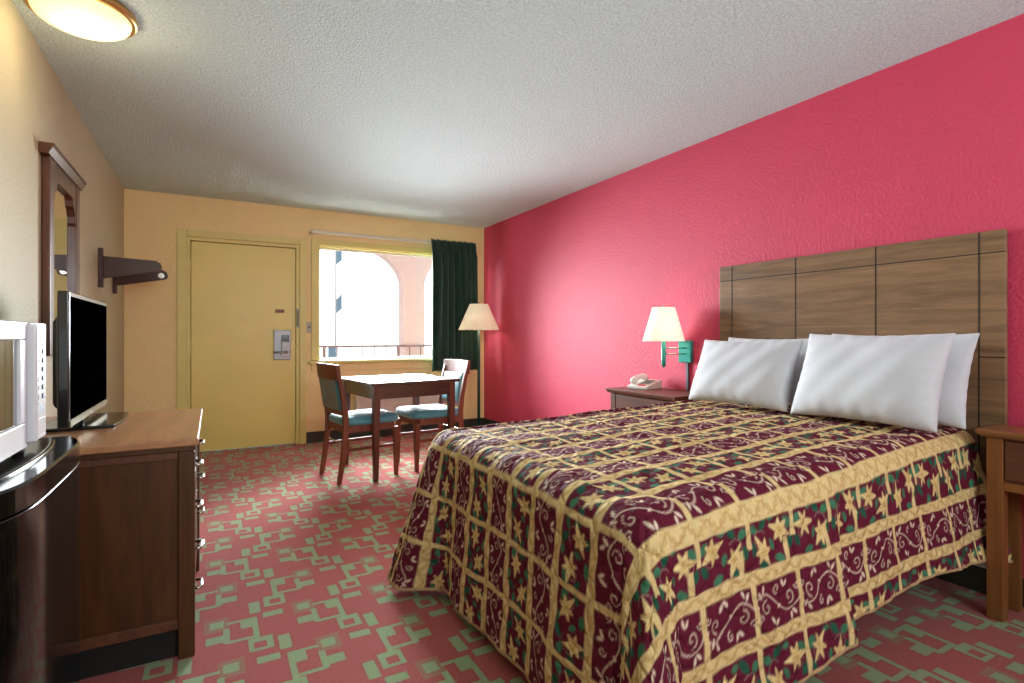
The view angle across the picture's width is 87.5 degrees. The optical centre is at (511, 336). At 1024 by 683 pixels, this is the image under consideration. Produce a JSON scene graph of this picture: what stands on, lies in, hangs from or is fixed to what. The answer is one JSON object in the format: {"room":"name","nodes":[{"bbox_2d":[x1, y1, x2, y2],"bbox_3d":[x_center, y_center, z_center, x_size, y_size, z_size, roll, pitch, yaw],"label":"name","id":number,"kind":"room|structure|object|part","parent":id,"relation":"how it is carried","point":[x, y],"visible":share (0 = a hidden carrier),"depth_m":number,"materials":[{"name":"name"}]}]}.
{"room":"hotel room","nodes":[
{"label":"hotel room","id":0,"kind":"room"},
{"bbox_2d":[0,0,123,416],"bbox_3d":[-1.079,-0.110,0.370,0.140,2.440,10.380,0,0,-29],"label":"wall","id":1,"kind":"structure","parent":0,"point":[35,106],"depth_m":2.41,"materials":[{"name":"beige paint"}]},
{"bbox_2d":[38,141,86,355],"bbox_3d":[-2.308,-0.400,2.765,0.057,0.980,0.730,0,0,-29],"label":"wall mirror","id":2,"kind":"object","parent":1,"relation":"attached to","point":[61,183],"visible":0.75,"depth_m":2.66,"materials":[{"name":"brown wood"}]},
{"bbox_3d":[-2.308,-0.865,2.765,0.057,0.050,0.730,0,0,-29],"label":"crown","id":3,"kind":"part","parent":2,"relation":"part of","materials":[{"name":"wood"}]},
{"bbox_2d":[54,186,71,318],"bbox_3d":[-2.328,-0.385,2.753,0.011,0.810,0.490,0,0,-29],"label":"mirror glass","id":4,"kind":"object","parent":2,"relation":"attached to","point":[62,194],"depth_m":2.78,"materials":[{"name":"mirror"}]},
{"bbox_2d":[98,248,161,287],"bbox_3d":[-2.726,-0.479,3.829,0.372,0.275,0.064,0,0,-31],"label":"wall bracket","id":5,"kind":"object","parent":1,"relation":"attached to","point":[108,267],"visible":1,"depth_m":3.78,"materials":[{"name":"brown wood"}]},
{"bbox_3d":[-2.869,-0.479,3.734,0.028,0.275,0.050,0,0,-29],"label":"plate","id":6,"kind":"part","parent":5,"relation":"part of","materials":[{"name":"brown wood"}]},
{"bbox_3d":[-2.707,-0.485,3.825,0.343,0.154,0.024,0,0,-29],"label":"arm","id":7,"kind":"part","parent":5,"relation":"part of","materials":[{"name":"brown wood"}]},
{"bbox_2d":[112,270,167,293],"bbox_3d":[-3.016,-0.479,4.347,0.372,0.275,0.064,0,0,-27],"label":"wall bracket","id":8,"kind":"object","parent":1,"relation":"attached to","point":[161,275],"visible":0.73,"depth_m":4.34,"materials":[{"name":"brown wood"}]},
{"bbox_3d":[-3.172,-0.479,4.275,0.028,0.275,0.050,0,0,-29],"label":"plate","id":9,"kind":"part","parent":8,"relation":"part of","materials":[{"name":"brown wood"}]},
{"bbox_3d":[-3.010,-0.485,4.366,0.343,0.154,0.024,0,0,-29],"label":"arm","id":10,"kind":"part","parent":8,"relation":"part of","materials":[{"name":"brown wood"}]},
{"bbox_2d":[124,189,483,431],"bbox_3d":[-1.950,-0.110,5.751,3.605,2.440,0.140,0,0,-29],"label":"wall","id":11,"kind":"structure","parent":0,"point":[152,220],"depth_m":5.05,"materials":[{"name":"yellow paint"}]},
{"bbox_2d":[177,229,305,452],"bbox_3d":[-2.647,0.051,5.301,1.139,2.118,0.224,0,0,-29],"label":"door","id":12,"kind":"structure","parent":11,"relation":"in","point":[241,305],"depth_m":5.28,"materials":[{"name":"yellow paint"}]},
{"bbox_3d":[-2.340,0.085,5.451,0.160,0.300,0.026,0,0,-29],"label":"lock plate","id":13,"kind":"part","parent":12,"relation":"part of","materials":[{"name":"grey metal"}]},
{"bbox_2d":[306,322,310,332],"bbox_3d":[-2.112,-0.095,5.570,0.070,0.114,0.018,0,0,-29],"label":"light switch","id":14,"kind":"object","parent":11,"relation":"attached to","point":[308,324],"visible":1,"depth_m":5.57,"materials":[{"name":"plastic"}]},
{"bbox_2d":[309,229,430,243],"bbox_3d":[-1.269,-1.080,5.989,1.875,0.036,0.112,0,0,-29],"label":"curtain rod","id":15,"kind":"object","parent":11,"relation":"attached to","point":[311,231],"visible":0.6,"depth_m":5.77,"materials":[{"name":"beige metal"}]},
{"bbox_2d":[431,238,477,371],"bbox_3d":[-0.668,-0.360,6.200,0.582,1.510,0.133,0,0,-29],"label":"curtain","id":16,"kind":"object","parent":15,"relation":"hanging from","point":[454,264],"visible":0.92,"depth_m":6.19,"materials":[{"name":"green fabric"}]},
{"bbox_2d":[309,239,431,370],"bbox_3d":[-1.324,-0.328,6.067,1.865,1.385,0.200,0,0,-29],"label":"window","id":17,"kind":"structure","parent":11,"relation":"in","point":[382,362],"depth_m":5.79,"materials":[{"name":"yellow paint"}]},
{"bbox_3d":[-1.290,0.270,6.006,1.865,0.035,0.060,0,0,-29],"label":"sill","id":18,"kind":"part","parent":17,"relation":"part of","materials":[{"name":"yellow paint"}]},
{"bbox_2d":[306,418,483,442],"bbox_3d":[-1.240,1.052,6.062,2.062,0.115,0.012,0,0,-29],"label":"baseboard","id":19,"kind":"structure","parent":11,"relation":"attached to","point":[317,436],"depth_m":5.95,"materials":[{"name":"plastic"}]},
{"bbox_2d":[354,395,443,421],"bbox_3d":[-1.248,0.725,5.987,1.000,0.430,0.135,0,0,-29],"label":"air conditioner","id":20,"kind":"object","parent":11,"relation":"attached to","point":[360,403],"visible":0.14,"depth_m":5.88,"materials":[{"name":"white plastic"}]},
{"bbox_2d":[12,0,1023,227],"bbox_3d":[0.555,-1.380,1.286,3.885,0.100,10.380,0,0,-29],"label":"ceiling","id":21,"kind":"structure","parent":0,"point":[470,113],"depth_m":2.82,"materials":[{"name":"white paint"}]},
{"bbox_2d":[23,0,137,41],"bbox_3d":[-1.736,-1.285,2.162,0.369,0.088,0.369,0,0,-29],"label":"ceiling light","id":22,"kind":"object","parent":21,"relation":"attached to","point":[96,20],"visible":1,"depth_m":2.12,"materials":[{"name":"white glass"}]},
{"bbox_2d":[80,431,1023,682],"bbox_3d":[0.503,1.160,1.377,3.885,0.100,10.590,0,0,-29],"label":"floor","id":23,"kind":"structure","parent":0,"point":[295,562],"depth_m":2.16,"materials":[{"name":"carpet"}]},
{"bbox_2d":[0,436,79,682],"bbox_3d":[-1.121,0.680,1.040,0.385,0.861,0.620,0,0,-29],"label":"mini refrigerator","id":24,"kind":"object","parent":23,"relation":"on","point":[40,483],"visible":0.94,"depth_m":1.02,"materials":[{"name":"black plastic"}]},
{"bbox_2d":[0,320,45,461],"bbox_3d":[-1.121,0.109,0.999,0.322,0.285,0.460,0,0,-29],"label":"microwave","id":25,"kind":"object","parent":24,"relation":"on","point":[22,343],"visible":1,"depth_m":1.10,"materials":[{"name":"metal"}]},
{"bbox_3d":[-0.963,0.102,0.999,0.018,0.266,0.305,0,0,-29],"label":"door","id":26,"kind":"part","parent":25,"relation":"part of","materials":[{"name":"white plastic"}]},
{"bbox_3d":[-1.038,0.101,1.149,0.032,0.255,0.016,0,0,-29],"label":"handle","id":27,"kind":"part","parent":25,"relation":"part of","materials":[{"name":"white plastic"}]},
{"bbox_3d":[-1.083,0.102,1.212,0.016,0.266,0.126,0,0,-29],"label":"control panel","id":28,"kind":"part","parent":25,"relation":"part of","materials":[{"name":"white plastic"}]},
{"bbox_2d":[41,408,204,679],"bbox_3d":[-1.569,0.729,2.067,0.659,0.762,0.880,0,0,-29],"label":"dresser","id":29,"kind":"object","parent":23,"relation":"on","point":[141,543],"visible":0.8,"depth_m":1.79,"materials":[{"name":"laminate"}]},
{"bbox_2d":[46,291,128,432],"bbox_3d":[-1.712,0.095,2.164,0.250,0.505,0.750,0,0,-29],"label":"television","id":30,"kind":"object","parent":29,"relation":"on","point":[80,323],"visible":0.98,"depth_m":1.99,"materials":[{"name":"black plastic"}]},
{"bbox_3d":[-1.705,0.302,2.168,0.002,0.022,0.738,0,0,-29],"label":"trim","id":31,"kind":"part","parent":30,"relation":"part of","materials":[{"name":"black plastic"}]},
{"bbox_3d":[-1.384,0.408,1.713,0.535,0.024,0.022,0,0,-29],"label":"rail","id":32,"kind":"part","parent":29,"relation":"part of","materials":[{"name":"brown wood"}]},
{"bbox_3d":[-1.384,0.988,1.713,0.535,0.035,0.022,0,0,-29],"label":"rail","id":33,"kind":"part","parent":29,"relation":"part of","materials":[{"name":"brown wood"}]},
{"bbox_3d":[-1.601,0.704,2.049,0.585,0.612,0.800,0,0,-29],"label":"panel","id":34,"kind":"part","parent":29,"relation":"part of","materials":[{"name":"brown wood"}]},
{"bbox_3d":[-1.577,0.385,2.062,0.639,0.020,0.844,0,0,-29],"label":"moulding","id":35,"kind":"part","parent":29,"relation":"part of","materials":[{"name":"brown wood"}]},
{"bbox_3d":[-1.136,0.753,1.868,0.050,0.714,0.050,0,0,-29],"label":"leg","id":36,"kind":"part","parent":29,"relation":"part of","materials":[{"name":"brown wood"}]},
{"bbox_3d":[-1.319,0.935,2.207,0.021,0.130,0.710,0,0,-29],"label":"drawer","id":37,"kind":"part","parent":29,"relation":"part of","materials":[{"name":"brown wood"}]},
{"bbox_3d":[-1.319,0.787,2.207,0.021,0.145,0.710,0,0,-29],"label":"drawer","id":38,"kind":"part","parent":29,"relation":"part of","materials":[{"name":"brown wood"}]},
{"bbox_3d":[-1.319,0.632,2.207,0.021,0.145,0.710,0,0,-29],"label":"drawer","id":39,"kind":"part","parent":29,"relation":"part of","materials":[{"name":"brown wood"}]},
{"bbox_3d":[-1.512,0.753,2.540,0.050,0.714,0.050,0,0,-29],"label":"leg","id":40,"kind":"part","parent":29,"relation":"part of","materials":[{"name":"brown wood"}]},
{"bbox_3d":[-1.188,0.935,2.028,0.033,0.012,0.092,0,0,-29],"label":"handle","id":41,"kind":"part","parent":29,"relation":"part of","materials":[{"name":"silver metal"}]},
{"bbox_3d":[-1.188,0.787,2.028,0.033,0.012,0.092,0,0,-29],"label":"handle","id":42,"kind":"part","parent":29,"relation":"part of","materials":[{"name":"silver metal"}]},
{"bbox_3d":[-1.188,0.632,2.028,0.033,0.012,0.092,0,0,-29],"label":"handle","id":43,"kind":"part","parent":29,"relation":"part of","materials":[{"name":"silver metal"}]},
{"bbox_3d":[-1.188,0.477,2.028,0.033,0.012,0.092,0,0,-29],"label":"handle","id":44,"kind":"part","parent":29,"relation":"part of","materials":[{"name":"silver metal"}]},
{"bbox_3d":[-1.413,0.787,2.429,0.033,0.012,0.092,0,0,-29],"label":"handle","id":45,"kind":"part","parent":29,"relation":"part of","materials":[{"name":"silver metal"}]},
{"bbox_3d":[-1.413,0.632,2.429,0.033,0.012,0.092,0,0,-29],"label":"handle","id":46,"kind":"part","parent":29,"relation":"part of","materials":[{"name":"silver metal"}]},
{"bbox_3d":[-1.413,0.477,2.429,0.033,0.012,0.092,0,0,-29],"label":"handle","id":47,"kind":"part","parent":29,"relation":"part of","materials":[{"name":"silver metal"}]},
{"bbox_2d":[316,363,398,484],"bbox_3d":[-1.242,0.659,4.307,0.561,0.901,0.458,0,0,-38],"label":"dining chair","id":48,"kind":"object","parent":23,"relation":"on","point":[338,417],"visible":0.88,"depth_m":4.15,"materials":[{"name":"brown wood"}]},
{"bbox_3d":[-1.523,0.667,4.333,0.114,0.885,0.036,0,0,-32],"label":"leg","id":49,"kind":"part","parent":48,"relation":"part of","materials":[{"name":"brown wood"}]},
{"bbox_3d":[-1.436,0.269,4.154,0.066,0.119,0.438,0,0,-38],"label":"crest rail","id":50,"kind":"part","parent":48,"relation":"part of","materials":[{"name":"brown wood"}]},
{"bbox_3d":[-1.426,0.443,4.162,0.046,0.235,0.330,0,0,-38],"label":"panel","id":51,"kind":"part","parent":48,"relation":"part of","materials":[{"name":"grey fabric"}]},
{"bbox_3d":[-1.385,0.585,4.194,0.024,0.040,0.360,0,0,-38],"label":"rail","id":52,"kind":"part","parent":48,"relation":"part of","materials":[{"name":"brown wood"}]},
{"bbox_3d":[-1.374,0.708,4.203,0.020,0.055,0.346,0,0,-38],"label":"seat rail","id":53,"kind":"part","parent":48,"relation":"part of","materials":[{"name":"brown wood"}]},
{"bbox_2d":[335,380,341,410],"bbox_3d":[-1.401,0.443,4.181,0.070,0.245,0.340,0,0,-38],"label":"cushion","id":54,"kind":"object","parent":48,"relation":"on","point":[338,405],"depth_m":4.04,"materials":[{"name":"teal fabric"}]},
{"bbox_3d":[-1.282,0.667,4.028,0.114,0.885,0.036,0,0,-45],"label":"leg","id":55,"kind":"part","parent":48,"relation":"part of","materials":[{"name":"brown wood"}]},
{"bbox_2d":[329,409,397,425],"bbox_3d":[-1.206,0.644,4.335,0.470,0.068,0.458,0,0,-38],"label":"seat cushion","id":56,"kind":"object","parent":48,"relation":"on","point":[363,417],"depth_m":4.19,"materials":[{"name":"teal fabric"}]},
{"bbox_3d":[-1.098,0.708,4.177,0.370,0.055,0.020,0,0,-38],"label":"seat rail","id":57,"kind":"part","parent":48,"relation":"part of","materials":[{"name":"brown wood"}]},
{"bbox_3d":[-0.936,0.915,4.303,0.042,0.390,0.042,0,0,-38],"label":"leg","id":58,"kind":"part","parent":48,"relation":"part of","materials":[{"name":"brown wood"}]},
{"bbox_2d":[342,374,459,481],"bbox_3d":[-0.973,0.732,4.567,0.770,0.757,0.770,0,0,-36],"label":"dining table","id":59,"kind":"object","parent":23,"relation":"on","point":[377,387],"visible":0.83,"depth_m":4.30,"materials":[{"name":"brown wood"}]},
{"bbox_3d":[-1.433,0.744,4.638,0.052,0.732,0.052,0,0,-36],"label":"leg","id":60,"kind":"part","parent":59,"relation":"part of","materials":[{"name":"brown wood"}]},
{"bbox_3d":[-1.044,0.744,4.108,0.052,0.732,0.052,0,0,-36],"label":"leg","id":61,"kind":"part","parent":59,"relation":"part of","materials":[{"name":"brown wood"}]},
{"bbox_3d":[-0.903,0.744,5.027,0.052,0.732,0.052,0,0,-36],"label":"leg","id":62,"kind":"part","parent":59,"relation":"part of","materials":[{"name":"brown wood"}]},
{"bbox_3d":[-0.513,0.744,4.497,0.052,0.732,0.052,0,0,-36],"label":"leg","id":63,"kind":"part","parent":59,"relation":"part of","materials":[{"name":"brown wood"}]},
{"bbox_2d":[395,359,470,471],"bbox_3d":[-0.697,0.659,4.692,0.561,0.901,0.458,0,0,-35],"label":"dining chair","id":64,"kind":"object","parent":23,"relation":"on","point":[428,414],"visible":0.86,"depth_m":4.62,"materials":[{"name":"brown wood"}]},
{"bbox_3d":[-1.002,0.915,4.713,0.042,0.390,0.042,0,0,-35],"label":"leg","id":65,"kind":"part","parent":64,"relation":"part of","materials":[{"name":"brown wood"}]},
{"bbox_3d":[-0.884,0.708,4.560,0.020,0.055,0.340,0,0,-35],"label":"seat rail","id":66,"kind":"part","parent":64,"relation":"part of","materials":[{"name":"brown wood"}]},
{"bbox_3d":[-0.779,0.915,4.398,0.042,0.390,0.042,0,0,-35],"label":"leg","id":67,"kind":"part","parent":64,"relation":"part of","materials":[{"name":"brown wood"}]},
{"bbox_2d":[396,404,458,418],"bbox_3d":[-0.734,0.644,4.666,0.470,0.068,0.458,0,0,-35],"label":"seat cushion","id":68,"kind":"object","parent":64,"relation":"on","point":[428,411],"depth_m":4.51,"materials":[{"name":"teal fabric"}]},
{"bbox_3d":[-0.613,0.708,4.518,0.370,0.055,0.020,0,0,-35],"label":"seat rail","id":69,"kind":"part","parent":64,"relation":"part of","materials":[{"name":"brown wood"}]},
{"bbox_3d":[-0.643,0.667,4.969,0.114,0.885,0.036,0,0,-42],"label":"leg","id":70,"kind":"part","parent":64,"relation":"part of","materials":[{"name":"brown wood"}]},
{"bbox_3d":[-0.548,0.585,4.798,0.024,0.040,0.360,0,0,-35],"label":"rail","id":71,"kind":"part","parent":64,"relation":"part of","materials":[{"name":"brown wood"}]},
{"bbox_2d":[442,371,463,400],"bbox_3d":[-0.532,0.443,4.810,0.070,0.245,0.340,0,0,-35],"label":"cushion","id":72,"kind":"object","parent":64,"relation":"on","point":[452,374],"depth_m":4.72,"materials":[{"name":"teal fabric"}]},
{"bbox_3d":[-0.495,0.269,4.835,0.066,0.119,0.438,0,0,-35],"label":"crest rail","id":73,"kind":"part","parent":64,"relation":"part of","materials":[{"name":"brown wood"}]},
{"bbox_3d":[-0.418,0.667,4.652,0.114,0.885,0.036,0,0,-29],"label":"leg","id":74,"kind":"part","parent":64,"relation":"part of","materials":[{"name":"brown wood"}]},
{"bbox_2d":[458,302,498,425],"bbox_3d":[-0.379,0.360,6.093,0.464,1.500,0.464,0,0,-29],"label":"floor lamp","id":75,"kind":"object","parent":23,"relation":"on","point":[478,317],"visible":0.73,"depth_m":5.97,"materials":[{"name":"beige fabric"}]},
{"bbox_3d":[-0.379,-0.222,6.093,0.464,0.293,0.464,0,0,-29],"label":"lamp shade","id":76,"kind":"part","parent":75,"relation":"part of","materials":[{"name":"beige fabric"}]},
{"bbox_2d":[606,387,689,408],"bbox_3d":[1.018,0.745,3.747,0.380,0.730,0.680,0,0,-29],"label":"nightstand","id":77,"kind":"object","parent":23,"relation":"on","point":[621,397],"visible":0.28,"depth_m":3.70,"materials":[{"name":"brown wood"}]},
{"bbox_3d":[0.761,0.760,3.933,0.052,0.700,0.052,0,0,-29],"label":"leg","id":78,"kind":"part","parent":77,"relation":"part of","materials":[{"name":"brown wood"}]},
{"bbox_3d":[0.885,0.495,3.672,0.010,0.150,0.516,0,0,-29],"label":"drawer","id":79,"kind":"part","parent":77,"relation":"part of","materials":[{"name":"brown wood"}]},
{"bbox_2d":[627,373,662,389],"bbox_3d":[0.974,0.328,3.917,0.200,0.103,0.170,0,0,-41],"label":"telephone","id":80,"kind":"object","parent":77,"relation":"on","point":[640,381],"visible":1,"depth_m":3.89,"materials":[{"name":"white plastic"}]},
{"bbox_2d":[975,424,1023,622],"bbox_3d":[2.087,0.737,1.907,0.225,0.746,0.625,0,0,-29],"label":"nightstand","id":81,"kind":"object","parent":23,"relation":"on","point":[1004,443],"visible":1,"depth_m":2.09,"materials":[{"name":"brown wood"}]},
{"bbox_3d":[1.911,0.752,2.107,0.052,0.716,0.052,0,0,-29],"label":"leg","id":82,"kind":"part","parent":81,"relation":"part of","materials":[{"name":"brown wood"}]},
{"bbox_3d":[2.030,0.582,1.875,0.022,0.034,0.469,0,0,-29],"label":"rail","id":83,"kind":"part","parent":81,"relation":"part of","materials":[{"name":"brown wood"}]},
{"bbox_3d":[2.022,0.479,1.870,0.010,0.150,0.461,0,0,-29],"label":"drawer","id":84,"kind":"part","parent":81,"relation":"part of","materials":[{"name":"brown wood"}]},
{"bbox_3d":[2.039,0.752,2.179,0.036,0.716,0.052,0,0,-29],"label":"leg","id":85,"kind":"part","parent":81,"relation":"part of","materials":[{"name":"brown wood"}]},
{"bbox_3d":[0.825,0.760,2.358,1.925,0.701,1.363,0,0,-29],"label":"bed","id":86,"kind":"object","parent":23,"relation":"on","visible":0},
{"bbox_2d":[387,400,1012,682],"bbox_3d":[0.709,0.728,2.272,2.114,0.704,1.622,0,0,-29],"label":"bedspread","id":87,"kind":"object","parent":86,"relation":"on","point":[686,541],"visible":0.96,"depth_m":1.66,"materials":[{"name":"fabric"}]},
{"bbox_2d":[689,340,803,411],"bbox_3d":[1.250,0.195,2.925,0.215,0.352,0.609,0,0,-31],"label":"pillow","id":88,"kind":"object","parent":87,"relation":"on","point":[758,374],"visible":1,"depth_m":2.82,"materials":[{"name":"white fabric"}]},
{"bbox_2d":[728,337,808,404],"bbox_3d":[1.423,0.185,3.010,0.168,0.361,0.589,0,0,-31],"label":"pillow","id":89,"kind":"object","parent":87,"relation":"on","point":[799,366],"visible":0.12,"depth_m":2.82,"materials":[{"name":"white fabric"}]},
{"bbox_2d":[791,333,955,432],"bbox_3d":[1.559,0.180,2.370,0.234,0.388,0.606,0,0,-31],"label":"pillow","id":90,"kind":"object","parent":87,"relation":"on","point":[892,379],"visible":1,"depth_m":2.27,"materials":[{"name":"white fabric"}]},
{"bbox_2d":[832,333,979,428],"bbox_3d":[1.731,0.180,2.449,0.175,0.386,0.606,0,0,-31],"label":"pillow","id":91,"kind":"object","parent":87,"relation":"on","point":[953,399],"visible":0.2,"depth_m":2.21,"materials":[{"name":"white fabric"}]},
{"bbox_2d":[484,14,1023,577],"bbox_3d":[2.188,-0.110,2.201,0.140,2.440,10.380,0,0,-29],"label":"wall","id":92,"kind":"structure","parent":0,"point":[930,144],"depth_m":3.41,"materials":[{"name":"paint"}]},
{"bbox_2d":[643,305,692,390],"bbox_3d":[1.068,0.254,3.740,0.308,0.952,0.286,0,0,-29],"label":"wall sconce","id":93,"kind":"object","parent":92,"relation":"attached to","point":[663,325],"visible":0.94,"depth_m":3.67,"materials":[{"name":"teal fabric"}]},
{"bbox_3d":[1.058,-0.085,3.735,0.286,0.234,0.286,0,0,-29],"label":"lamp shade","id":94,"kind":"part","parent":93,"relation":"part of","materials":[{"name":"beige fabric"}]},
{"bbox_3d":[1.143,0.122,3.738,0.139,0.010,0.013,0,0,-1],"label":"arm","id":95,"kind":"part","parent":93,"relation":"part of","materials":[{"name":"silver metal"}]},
{"bbox_3d":[1.143,0.080,3.738,0.139,0.010,0.013,0,0,-1],"label":"arm","id":96,"kind":"part","parent":93,"relation":"part of","materials":[{"name":"silver metal"}]},
{"bbox_3d":[1.219,0.105,3.756,0.028,0.154,0.110,0,0,-29],"label":"mount plate","id":97,"kind":"part","parent":93,"relation":"part of","materials":[{"name":"teal metal"}]},
{"bbox_3d":[1.231,0.456,3.750,0.014,0.548,0.022,0,0,-29],"label":"cord","id":98,"kind":"part","parent":93,"relation":"part of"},
{"bbox_2d":[484,418,1023,606],"bbox_3d":[2.124,1.052,2.159,0.012,0.115,10.088,0,0,-29],"label":"baseboard","id":99,"kind":"structure","parent":92,"relation":"attached to","point":[973,577],"depth_m":2.35,"materials":[{"name":"plastic"}]},
{"bbox_2d":[719,229,1007,473],"bbox_3d":[1.715,0.171,2.853,0.046,1.238,1.434,0,0,-29],"label":"headboard","id":100,"kind":"object","parent":92,"relation":"attached to","point":[958,284],"visible":0.52,"depth_m":2.56,"materials":[{"name":"brown wood"}]},
{"bbox_2d":[975,563,985,568],"bbox_3d":[1.726,0.988,2.859,0.022,0.015,1.500,0,0,-29],"label":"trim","id":101,"kind":"structure","parent":92,"relation":"attached to","point":[983,565],"depth_m":2.31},
{"bbox_3d":[-1.211,1.163,7.272,10.000,0.095,1.370,0,0,-29],"label":"floor","id":102,"kind":"structure","parent":0,"visible":0},
{"bbox_2d":[320,345,431,357],"bbox_3d":[-1.390,0.614,7.590,9.800,0.992,0.036,0,0,-29],"label":"balcony railing","id":103,"kind":"object","parent":102,"relation":"on","point":[325,346],"visible":0.21,"depth_m":7.30,"materials":[{"name":"metal"}]},
{"bbox_3d":[-2.454,0.627,6.993,0.036,0.965,0.036,0,0,-29],"label":"railing post","id":104,"kind":"part","parent":103,"relation":"part of","materials":[{"name":"metal"}]},
{"bbox_3d":[-1.390,0.132,7.590,9.800,0.027,0.030,0,0,-29],"label":"rail","id":105,"kind":"part","parent":103,"relation":"part of","materials":[{"name":"metal"}]},
{"bbox_2d":[375,254,431,355],"bbox_3d":[-1.493,-0.198,7.773,7.200,2.625,0.220,0,0,-29],"label":"wall","id":106,"kind":"structure","parent":102,"relation":"on","point":[411,273],"depth_m":7.69,"materials":[{"name":"pink paint"}]},
{"label":"outside","id":107,"kind":"structure","parent":0,"visible":0},
{"bbox_3d":[-23.893,4.160,42.608,120.000,0.100,82.300,0,0,-29],"label":"ground","id":108,"kind":"structure","parent":107,"visible":0},
{"bbox_2d":[328,348,335,356],"bbox_3d":[-7.953,2.285,23.629,0.320,3.650,0.100,0,0,-29],"label":"roadside sign","id":109,"kind":"object","parent":108,"relation":"on","point":[331,351],"visible":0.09,"depth_m":23.58,"materials":[{"name":"blue metal"}]},
{"bbox_2d":[335,251,341,356],"bbox_3d":[-7.875,-0.190,24.246,0.320,8.600,0.100,0,0,-29],"label":"pole","id":110,"kind":"object","parent":108,"relation":"on","point":[338,254],"visible":0.56,"depth_m":24.19,"materials":[{"name":"grey metal"}]}
]}

